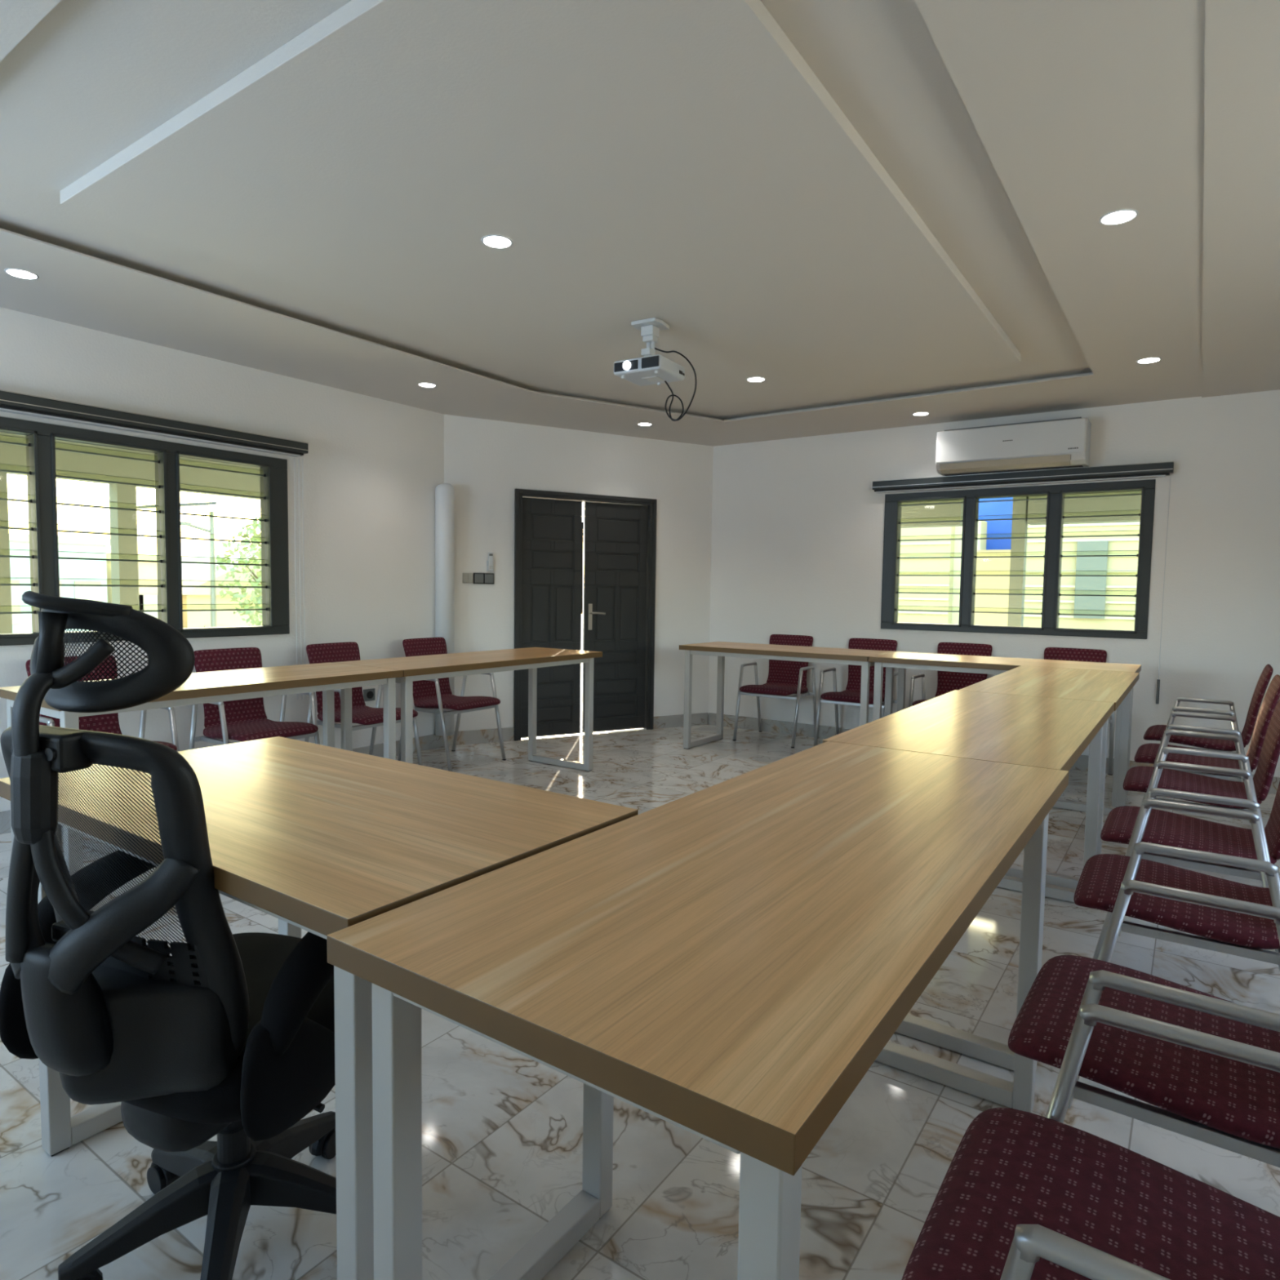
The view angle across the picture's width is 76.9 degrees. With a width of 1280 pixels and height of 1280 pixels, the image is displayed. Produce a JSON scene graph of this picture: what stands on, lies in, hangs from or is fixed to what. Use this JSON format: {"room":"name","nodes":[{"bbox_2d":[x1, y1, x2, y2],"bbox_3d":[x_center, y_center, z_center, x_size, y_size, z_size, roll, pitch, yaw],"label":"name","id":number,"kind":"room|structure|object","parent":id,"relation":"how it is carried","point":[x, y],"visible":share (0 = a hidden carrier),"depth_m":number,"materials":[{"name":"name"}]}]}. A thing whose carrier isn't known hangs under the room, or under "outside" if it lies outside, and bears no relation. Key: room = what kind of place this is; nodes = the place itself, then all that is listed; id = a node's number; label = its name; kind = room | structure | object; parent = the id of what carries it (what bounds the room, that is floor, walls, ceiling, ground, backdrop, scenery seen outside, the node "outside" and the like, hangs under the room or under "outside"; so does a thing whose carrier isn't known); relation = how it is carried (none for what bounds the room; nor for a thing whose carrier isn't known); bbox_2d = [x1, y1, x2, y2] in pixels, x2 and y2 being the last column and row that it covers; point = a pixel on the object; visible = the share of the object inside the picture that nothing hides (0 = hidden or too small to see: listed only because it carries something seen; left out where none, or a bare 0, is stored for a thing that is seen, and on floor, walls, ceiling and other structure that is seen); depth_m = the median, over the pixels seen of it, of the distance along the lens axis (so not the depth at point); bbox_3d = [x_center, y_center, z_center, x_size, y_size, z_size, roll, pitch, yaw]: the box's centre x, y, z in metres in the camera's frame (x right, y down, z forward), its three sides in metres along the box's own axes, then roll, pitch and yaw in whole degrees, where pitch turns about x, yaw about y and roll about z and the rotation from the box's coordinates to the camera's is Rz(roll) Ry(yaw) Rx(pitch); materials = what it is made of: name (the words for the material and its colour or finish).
{"room":"conference room","nodes":[
{"label":"conference room","id":0,"kind":"room"},
{"bbox_2d":[0,306,444,812],"bbox_3d":[-3.218,-0.352,3.590,0.160,2.560,5.950,3,4,35],"label":"wall","id":1,"kind":"structure","parent":0,"point":[373,468],"depth_m":5.05,"materials":[{"name":"paint"}]},
{"bbox_2d":[0,432,260,499],"bbox_3d":[-3.685,-1.367,4.927,2.215,0.495,12.000,3,4,35],"label":"porch roof","id":2,"kind":"structure","parent":1,"relation":"attached to","point":[10,454],"depth_m":6.17,"materials":[{"name":"grey concrete"}]},
{"bbox_2d":[0,416,289,645],"bbox_3d":[-2.904,-0.516,3.948,0.103,1.065,2.490,3,4,35],"label":"window","id":3,"kind":"structure","parent":1,"relation":"in","point":[41,448],"depth_m":4.37,"materials":[{"name":"grey metal"}]},
{"bbox_2d":[0,389,308,457],"bbox_3d":[-2.840,-1.110,3.860,0.077,0.086,2.712,3,4,35],"label":"blind cassette","id":4,"kind":"object","parent":3,"relation":"attached to","point":[11,402],"visible":1,"depth_m":4.18,"materials":[{"name":"grey metal"}]},
{"bbox_2d":[293,457,306,700],"bbox_3d":[-2.110,-0.373,4.997,0.006,1.495,0.059,3,4,35],"label":"pull cord","id":5,"kind":"object","parent":4,"relation":"hanging from","point":[294,457],"visible":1,"depth_m":4.99,"materials":[{"name":"grey plastic"}]},
{"bbox_2d":[0,733,444,834],"bbox_3d":[-3.165,0.877,3.616,0.012,0.105,5.946,3,4,35],"label":"baseboard","id":6,"kind":"structure","parent":1,"relation":"attached to","point":[430,741],"depth_m":5.58,"materials":[{"name":"stone"}]},
{"bbox_2d":[363,688,374,701],"bbox_3d":[-1.842,0.373,5.482,0.015,0.082,0.090,3,4,35],"label":"power socket","id":7,"kind":"object","parent":1,"relation":"attached to","point":[368,694],"visible":0.87,"depth_m":5.47,"materials":[{"name":"grey plastic"}]},
{"bbox_2d":[435,483,454,735],"bbox_3d":[-1.433,-0.218,5.916,0.135,1.838,0.135,3,4,35],"label":"downpipe","id":8,"kind":"object","parent":1,"relation":"attached to","point":[444,492],"visible":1,"depth_m":5.85,"materials":[{"name":"white plastic"}]},
{"bbox_2d":[444,414,713,731],"bbox_3d":[-0.453,-0.505,6.633,2.384,2.560,0.160,-1,4,-29],"label":"wall","id":9,"kind":"structure","parent":0,"point":[486,460],"depth_m":6.40,"materials":[{"name":"paint"}]},
{"bbox_2d":[4,268,39,279],"bbox_3d":[-2.545,-1.506,3.316,0.114,0.003,0.114,3,4,35],"label":"recessed light","id":10,"kind":"object","parent":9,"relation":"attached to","point":[20,273],"visible":1,"depth_m":3.31,"materials":[{"name":"white plastic"}]},
{"bbox_2d":[417,382,436,387],"bbox_3d":[-1.335,-1.599,5.055,0.114,0.003,0.114,3,4,35],"label":"recessed light","id":11,"kind":"object","parent":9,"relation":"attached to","point":[422,384],"visible":1,"depth_m":5.05,"materials":[{"name":"white"}]},
{"bbox_2d":[462,573,472,583],"bbox_3d":[-1.297,-0.467,6.065,0.076,0.078,0.013,-1,4,-29],"label":"wall switch","id":12,"kind":"object","parent":9,"relation":"attached to","point":[467,577],"visible":1,"depth_m":6.06,"materials":[{"name":"grey plastic"}]},
{"bbox_2d":[447,727,514,746],"bbox_3d":[-1.218,0.741,6.197,0.537,0.105,0.012,-1,4,-29],"label":"baseboard","id":13,"kind":"structure","parent":9,"relation":"attached to","point":[485,735],"depth_m":6.19,"materials":[{"name":"stone"}]},
{"bbox_2d":[473,573,493,584],"bbox_3d":[-1.187,-0.468,6.126,0.162,0.084,0.014,-1,4,-29],"label":"switch panel","id":14,"kind":"object","parent":9,"relation":"attached to","point":[478,578],"visible":1,"depth_m":6.12,"materials":[{"name":"black plastic"}]},
{"bbox_2d":[486,552,493,571],"bbox_3d":[-1.140,-0.594,6.135,0.050,0.144,0.029,-1,4,-29],"label":"remote holder","id":15,"kind":"object","parent":9,"relation":"attached to","point":[490,562],"visible":1,"depth_m":6.12,"materials":[{"name":"grey plastic"}]},
{"bbox_2d":[513,488,657,741],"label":"door","id":16,"kind":"structure","parent":9,"relation":"in","point":[616,548],"depth_m":6.58,"materials":[{"name":"grey paint"}]},
{"bbox_2d":[653,712,707,728],"bbox_3d":[0.351,0.708,7.069,0.583,0.105,0.012,-1,4,-29],"label":"baseboard","id":17,"kind":"structure","parent":9,"relation":"attached to","point":[671,721],"depth_m":7.04,"materials":[{"name":"stone"}]},
{"bbox_2d":[1098,208,1138,225],"bbox_3d":[1.595,-1.408,2.684,0.114,0.003,0.114,3,4,35],"label":"recessed light","id":18,"kind":"object","parent":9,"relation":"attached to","point":[1119,216],"visible":1,"depth_m":2.68,"materials":[{"name":"white plastic"}]},
{"bbox_2d":[1136,357,1161,364],"bbox_3d":[2.721,-1.495,4.309,0.114,0.003,0.114,3,4,35],"label":"recessed light","id":19,"kind":"object","parent":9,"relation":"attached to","point":[1148,360],"visible":1,"depth_m":4.30,"materials":[{"name":"white plastic"}]},
{"bbox_2d":[0,0,1205,446],"bbox_3d":[0.010,-1.518,2.588,6.570,0.097,8.490,3,4,35],"label":"ceiling","id":20,"kind":"structure","parent":0,"point":[92,78],"depth_m":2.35,"materials":[{"name":"grey paint"}]},
{"bbox_2d":[59,0,1021,405],"bbox_3d":[0.090,-1.509,3.575,2.340,0.043,3.760,3,4,35],"label":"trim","id":21,"kind":"structure","parent":20,"relation":"attached to","point":[682,164],"depth_m":2.59,"materials":[{"name":"grey paint"}]},
{"bbox_2d":[481,235,512,248],"bbox_3d":[-0.522,-1.454,2.942,0.114,0.003,0.114,3,4,35],"label":"recessed light","id":22,"kind":"object","parent":21,"relation":"attached to","point":[500,242],"visible":1,"depth_m":2.94,"materials":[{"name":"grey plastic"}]},
{"bbox_2d":[613,317,697,421],"bbox_3d":[0.075,-1.275,3.796,0.333,0.451,0.260,3,4,31],"label":"projector","id":23,"kind":"object","parent":21,"relation":"hanging from","point":[649,369],"visible":1,"depth_m":3.79,"materials":[{"name":"grey plastic"}]},
{"bbox_2d":[641,355,658,368],"bbox_3d":[0.047,-1.268,3.674,0.092,0.048,0.007,3,4,31],"label":"grille","id":24,"kind":"object","parent":23,"relation":"attached to","point":[648,362],"depth_m":3.67,"materials":[{"name":"grey plastic"}]},
{"bbox_2d":[746,377,765,382],"bbox_3d":[0.693,-1.555,4.812,0.114,0.003,0.114,3,4,35],"label":"recessed light","id":25,"kind":"object","parent":21,"relation":"attached to","point":[751,379],"visible":1,"depth_m":4.81,"materials":[{"name":"white plastic"}]},
{"bbox_2d":[0,724,1279,1279],"bbox_3d":[-0.026,1.058,2.751,6.270,0.060,8.190,3,4,35],"label":"floor","id":26,"kind":"structure","parent":0,"point":[502,1128],"depth_m":1.74,"materials":[{"name":"stone"}]},
{"bbox_2d":[25,654,179,845],"bbox_3d":[-2.519,0.509,3.765,0.558,0.838,0.530,3,4,33],"label":"armchair","id":27,"kind":"object","parent":26,"relation":"on","point":[109,722],"visible":0.19,"depth_m":3.90,"materials":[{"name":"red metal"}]},
{"bbox_2d":[0,591,336,1279],"bbox_3d":[-0.745,0.509,1.408,0.658,1.186,0.617,2,4,22],"label":"office chair","id":28,"kind":"object","parent":26,"relation":"on","point":[227,1035],"visible":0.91,"depth_m":1.19,"materials":[{"name":"black plastic"}]},
{"bbox_2d":[0,662,403,875],"bbox_3d":[-1.836,0.558,3.570,0.598,0.785,1.463,3,4,35],"label":"meeting table","id":29,"kind":"object","parent":26,"relation":"on","point":[212,686],"visible":0.42,"depth_m":3.57,"materials":[{"name":"brown wood"}]},
{"bbox_2d":[188,647,319,750],"bbox_3d":[-2.089,0.477,4.367,0.558,0.838,0.530,3,4,35],"label":"armchair","id":30,"kind":"object","parent":26,"relation":"on","point":[240,720],"visible":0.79,"depth_m":4.38,"materials":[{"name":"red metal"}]},
{"bbox_2d":[0,736,638,1279],"bbox_3d":[-0.681,0.697,1.627,1.198,0.785,0.632,3,4,35],"label":"meeting table","id":31,"kind":"object","parent":26,"relation":"on","point":[322,841],"visible":0.58,"depth_m":1.40,"materials":[{"name":"brown wood"}]},
{"bbox_2d":[304,641,422,765],"bbox_3d":[-1.701,0.448,4.924,0.558,0.838,0.530,3,4,32],"label":"armchair","id":32,"kind":"object","parent":26,"relation":"on","point":[369,717],"visible":0.58,"depth_m":4.97,"materials":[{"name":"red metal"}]},
{"bbox_2d":[397,637,506,771],"bbox_3d":[-1.295,0.416,5.518,0.558,0.838,0.530,3,4,34],"label":"armchair","id":33,"kind":"object","parent":26,"relation":"on","point":[428,694],"visible":0.84,"depth_m":5.52,"materials":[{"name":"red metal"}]},
{"bbox_2d":[331,647,602,771],"bbox_3d":[-0.955,0.490,4.833,0.593,0.785,1.613,3,4,35],"label":"meeting table","id":34,"kind":"object","parent":26,"relation":"on","point":[419,668],"visible":0.69,"depth_m":4.66,"materials":[{"name":"brown wood"}]},
{"bbox_2d":[326,741,1068,1279],"bbox_3d":[0.316,0.722,1.456,0.598,0.785,1.571,3,4,35],"label":"meeting table","id":35,"kind":"object","parent":26,"relation":"on","point":[726,962],"visible":0.98,"depth_m":0.98,"materials":[{"name":"brown wood"}]},
{"bbox_2d":[733,634,816,748],"bbox_3d":[1.111,0.387,6.511,0.530,0.838,0.558,3,4,33],"label":"armchair","id":36,"kind":"object","parent":26,"relation":"on","point":[785,677],"visible":0.94,"depth_m":6.58,"materials":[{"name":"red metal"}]},
{"bbox_2d":[679,641,894,749],"bbox_3d":[1.050,0.451,5.907,1.443,0.785,0.601,3,4,35],"label":"meeting table","id":37,"kind":"object","parent":26,"relation":"on","point":[720,649],"visible":0.7,"depth_m":5.78,"materials":[{"name":"brown wood"}]},
{"bbox_2d":[813,638,897,746],"bbox_3d":[1.672,0.420,6.120,0.530,0.838,0.558,3,4,34],"label":"armchair","id":38,"kind":"object","parent":26,"relation":"on","point":[851,695],"visible":0.56,"depth_m":6.23,"materials":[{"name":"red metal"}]},
{"bbox_2d":[908,642,992,707],"bbox_3d":[2.233,0.452,5.735,0.530,0.838,0.558,3,4,35],"label":"armchair","id":39,"kind":"object","parent":26,"relation":"on","point":[947,682],"visible":0.34,"depth_m":5.90,"materials":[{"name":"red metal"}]},
{"bbox_2d":[822,689,1114,1070],"bbox_3d":[1.175,0.654,2.723,0.596,0.785,1.486,3,4,35],"label":"meeting table","id":40,"kind":"object","parent":26,"relation":"on","point":[1037,731],"visible":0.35,"depth_m":2.46,"materials":[{"name":"brown wood"}]},
{"bbox_2d":[868,651,1141,807],"bbox_3d":[2.252,0.520,5.075,1.476,0.785,0.601,3,4,35],"label":"meeting table","id":41,"kind":"object","parent":26,"relation":"on","point":[903,660],"visible":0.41,"depth_m":5.00,"materials":[{"name":"brown wood"}]},
{"bbox_2d":[958,666,1139,888],"bbox_3d":[2.034,0.589,3.945,0.588,0.785,1.496,3,4,35],"label":"meeting table","id":42,"kind":"object","parent":26,"relation":"on","point":[1114,686],"visible":0.37,"depth_m":3.78,"materials":[{"name":"brown wood"}]},
{"bbox_2d":[1044,647,1115,775],"bbox_3d":[2.821,0.486,5.330,0.530,0.838,0.558,3,4,36],"label":"armchair","id":43,"kind":"object","parent":26,"relation":"on","point":[1083,655],"visible":0.2,"depth_m":5.46,"materials":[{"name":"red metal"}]},
{"bbox_2d":[901,1003,1279,1279],"bbox_3d":[0.620,0.735,0.900,0.558,0.838,0.530,3,4,35],"label":"armchair","id":44,"kind":"object","parent":26,"relation":"on","point":[1022,1195],"visible":1,"depth_m":1.00,"materials":[{"name":"red fabric"}]},
{"bbox_2d":[1008,880,1279,1167],"bbox_3d":[0.982,0.707,1.415,0.558,0.838,0.530,3,4,36],"label":"armchair","id":45,"kind":"object","parent":26,"relation":"on","point":[1230,1104],"visible":0.9,"depth_m":1.32,"materials":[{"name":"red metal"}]},
{"bbox_2d":[1073,798,1279,972],"bbox_3d":[1.459,0.671,2.094,0.558,0.838,0.530,3,4,34],"label":"armchair","id":46,"kind":"object","parent":26,"relation":"on","point":[1102,876],"visible":0.83,"depth_m":1.99,"materials":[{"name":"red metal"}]},
{"bbox_2d":[1100,760,1279,880],"bbox_3d":[1.844,0.642,2.641,0.558,0.838,0.530,3,4,35],"label":"armchair","id":47,"kind":"object","parent":26,"relation":"on","point":[1160,827],"visible":0.73,"depth_m":2.56,"materials":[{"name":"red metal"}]},
{"bbox_2d":[1123,698,1279,855],"bbox_3d":[2.330,0.605,3.332,0.558,0.838,0.530,3,4,34],"label":"armchair","id":48,"kind":"object","parent":26,"relation":"on","point":[1137,779],"visible":0.72,"depth_m":3.24,"materials":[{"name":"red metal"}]},
{"bbox_2d":[1134,674,1279,782],"bbox_3d":[2.724,0.575,3.891,0.558,0.838,0.530,3,4,35],"label":"armchair","id":49,"kind":"object","parent":26,"relation":"on","point":[1146,753],"visible":0.66,"depth_m":3.74,"materials":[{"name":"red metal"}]},
{"bbox_2d":[1143,664,1273,753],"bbox_3d":[3.149,0.543,4.496,0.558,0.838,0.530,3,4,36],"label":"armchair","id":50,"kind":"object","parent":26,"relation":"on","point":[1155,732],"visible":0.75,"depth_m":4.32,"materials":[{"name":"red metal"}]},
{"bbox_2d":[637,422,652,426],"bbox_3d":[0.037,-1.649,6.162,0.114,0.003,0.114,3,4,35],"label":"recessed light","id":51,"kind":"object","parent":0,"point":[638,424],"visible":1,"depth_m":6.15,"materials":[{"name":"white plastic"}]},
{"bbox_2d":[912,412,928,415],"bbox_3d":[1.978,-1.591,5.673,0.114,0.003,0.114,3,4,35],"label":"recessed light","id":52,"kind":"object","parent":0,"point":[916,413],"visible":1,"depth_m":5.67,"materials":[{"name":"white plastic"}]},
{"bbox_2d":[707,389,1279,777],"bbox_3d":[2.776,-0.405,5.753,5.120,2.560,0.160,3,4,35],"label":"wall","id":53,"kind":"structure","parent":0,"point":[797,523],"depth_m":5.62,"materials":[{"name":"paint"}]},
{"bbox_2d":[901,499,963,528],"bbox_3d":[1.877,-1.306,7.379,1.770,0.470,1.540,3,4,35],"label":"beam","id":54,"kind":"structure","parent":53,"relation":"attached to","point":[938,512],"depth_m":7.50,"materials":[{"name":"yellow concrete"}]},
{"bbox_2d":[708,712,1279,794],"bbox_3d":[2.714,0.824,5.757,5.108,0.105,0.012,3,4,35],"label":"baseboard","id":55,"kind":"structure","parent":53,"relation":"attached to","point":[744,722],"depth_m":6.70,"materials":[{"name":"stone"}]},
{"bbox_2d":[935,417,1091,475],"bbox_3d":[2.570,-1.331,5.586,0.945,0.308,0.262,3,4,35],"label":"air conditioner","id":56,"kind":"object","parent":53,"relation":"attached to","point":[1060,443],"visible":0.93,"depth_m":5.46,"materials":[{"name":"grey plastic"}]},
{"bbox_2d":[944,417,1081,431],"bbox_3d":[2.586,-1.481,5.596,0.865,0.008,0.180,3,4,35],"label":"grille","id":57,"kind":"object","parent":56,"relation":"attached to","point":[1074,417],"depth_m":5.50,"materials":[{"name":"grey plastic"}]},
{"bbox_2d":[880,479,1155,639],"bbox_3d":[2.633,-0.567,5.787,1.763,1.039,0.103,3,4,35],"label":"window","id":58,"kind":"structure","parent":53,"relation":"in","point":[1054,536],"depth_m":5.68,"materials":[{"name":"grey metal"}]},
{"bbox_2d":[872,461,1173,493],"bbox_3d":[2.605,-1.136,5.686,1.937,0.088,0.077,3,4,35],"label":"blind cassette","id":59,"kind":"object","parent":58,"relation":"attached to","point":[1156,469],"visible":1,"depth_m":5.59,"materials":[{"name":"grey metal"}]},
{"bbox_2d":[1155,476,1170,703],"bbox_3d":[3.386,-0.314,5.212,0.017,1.465,0.017,3,4,35],"label":"pull cord","id":60,"kind":"object","parent":59,"relation":"hanging from","point":[1158,679],"visible":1,"depth_m":5.23,"materials":[{"name":"grey plastic"}]},
{"bbox_2d":[1201,0,1279,397],"bbox_3d":[1.886,-1.335,1.294,1.600,0.051,8.090,3,4,35],"label":"ceiling","id":61,"kind":"structure","parent":53,"relation":"attached to","point":[1241,289],"depth_m":2.52,"materials":[{"name":"grey paint"}]},
{"label":"outside","id":62,"kind":"structure","parent":0,"visible":0},
{"bbox_2d":[520,681,640,738],"bbox_3d":[-0.394,1.155,2.957,9.900,0.210,12.300,3,4,35],"label":"floor","id":63,"kind":"structure","parent":62,"point":[581,682],"depth_m":8.13,"materials":[{"name":"tile"}]},
{"bbox_2d":[0,471,12,633],"bbox_3d":[-4.502,-0.176,5.636,0.140,1.995,0.135,3,4,35],"label":"porch post","id":64,"kind":"object","parent":63,"relation":"on","point":[6,620],"visible":0.33,"depth_m":5.60,"materials":[{"name":"white paint"}]},
{"bbox_2d":[108,483,139,610],"bbox_3d":[-4.030,-0.212,6.315,0.140,1.995,0.135,3,4,35],"label":"porch post","id":65,"kind":"object","parent":63,"relation":"on","point":[127,571],"visible":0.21,"depth_m":6.24,"materials":[{"name":"beige paint"}]},
{"bbox_2d":[1007,496,1028,626],"bbox_3d":[3.365,-0.297,7.203,0.110,2.260,0.120,3,4,35],"label":"porch post","id":66,"kind":"object","parent":63,"relation":"on","point":[1019,507],"visible":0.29,"depth_m":7.13,"materials":[{"name":"grey concrete"}]},
{"bbox_3d":[3.050,-1.463,7.012,0.560,0.078,2.290,3,4,35],"label":"awning slab","id":67,"kind":"object","parent":66,"relation":"on","visible":0},
{"bbox_2d":[1027,490,1141,524],"bbox_3d":[3.954,-1.182,5.941,2.170,0.480,1.540,3,4,35],"label":"beam","id":68,"kind":"structure","parent":67,"relation":"attached to","point":[1089,505],"depth_m":6.75,"materials":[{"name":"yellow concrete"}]},
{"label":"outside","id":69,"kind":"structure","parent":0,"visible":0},
{"bbox_2d":[580,617,582,682],"bbox_3d":[-3.828,2.997,21.107,150.000,0.250,150.000,3,4,35],"label":"ground","id":70,"kind":"structure","parent":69,"point":[581,668],"depth_m":58.50,"materials":[{"name":"white"}]},
{"bbox_2d":[8,533,110,633],"bbox_3d":[-14.215,0.305,18.188,4.200,5.200,2.600,3,4,35],"label":"exterior wall","id":71,"kind":"structure","parent":70,"relation":"on","point":[78,571],"depth_m":17.30,"materials":[{"name":"white paint"}]},
{"bbox_2d":[106,552,158,618],"bbox_3d":[-13.181,0.347,20.125,3.700,4.900,1.555,3,4,35],"label":"house","id":72,"kind":"structure","parent":70,"relation":"on","point":[146,570],"depth_m":19.04,"materials":[{"name":"beige paint"}]},
{"bbox_2d":[136,504,155,509],"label":"street lamp","id":73,"kind":"object","parent":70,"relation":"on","point":[149,506],"depth_m":18.38,"materials":[{"name":"silver metal"}]},
{"bbox_2d":[180,502,217,506],"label":"street lamp","id":74,"kind":"object","parent":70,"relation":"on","point":[185,504],"depth_m":19.11,"materials":[{"name":"silver metal"}]},
{"bbox_2d":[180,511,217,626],"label":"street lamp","id":75,"kind":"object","parent":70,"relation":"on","point":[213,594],"depth_m":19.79,"materials":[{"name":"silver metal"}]},
{"bbox_2d":[181,554,262,627],"bbox_3d":[-12.837,0.053,23.677,6.600,5.050,4.400,3,4,35],"label":"exterior wall","id":76,"kind":"structure","parent":70,"relation":"on","point":[190,571],"depth_m":21.06,"materials":[{"name":"paint"}]},
{"bbox_2d":[214,516,262,626],"bbox_3d":[-9.030,-0.159,20.387,3.047,6.010,3.069,3,4,35],"label":"street tree","id":77,"kind":"object","parent":70,"relation":"on","point":[252,546],"visible":0.21,"depth_m":19.71,"materials":[{"name":"green plant"}]},
{"bbox_2d":[951,520,986,624],"bbox_3d":[4.769,0.922,11.850,0.350,5.300,0.400,3,4,35],"label":"wall","id":78,"kind":"structure","parent":70,"relation":"on","point":[982,525],"depth_m":11.63,"materials":[{"name":"paint"}]},
{"bbox_2d":[973,549,1010,626],"bbox_3d":[3.489,1.449,8.136,0.340,4.680,0.300,3,4,35],"label":"gate pillar","id":79,"kind":"structure","parent":70,"relation":"on","point":[984,584],"depth_m":7.88,"materials":[{"name":"paint"}]},
{"bbox_2d":[977,497,1013,550],"bbox_3d":[5.585,0.218,12.464,0.915,6.650,0.400,3,4,35],"label":"wall","id":80,"kind":"structure","parent":70,"relation":"on","point":[998,528],"depth_m":12.22,"materials":[{"name":"blue paint"}]},
{"bbox_2d":[897,521,1139,630],"bbox_3d":[5.612,0.414,12.541,13.000,6.250,3.060,3,4,35],"label":"house","id":81,"kind":"structure","parent":70,"relation":"on","point":[1102,545],"depth_m":10.68,"materials":[{"name":"paint"}]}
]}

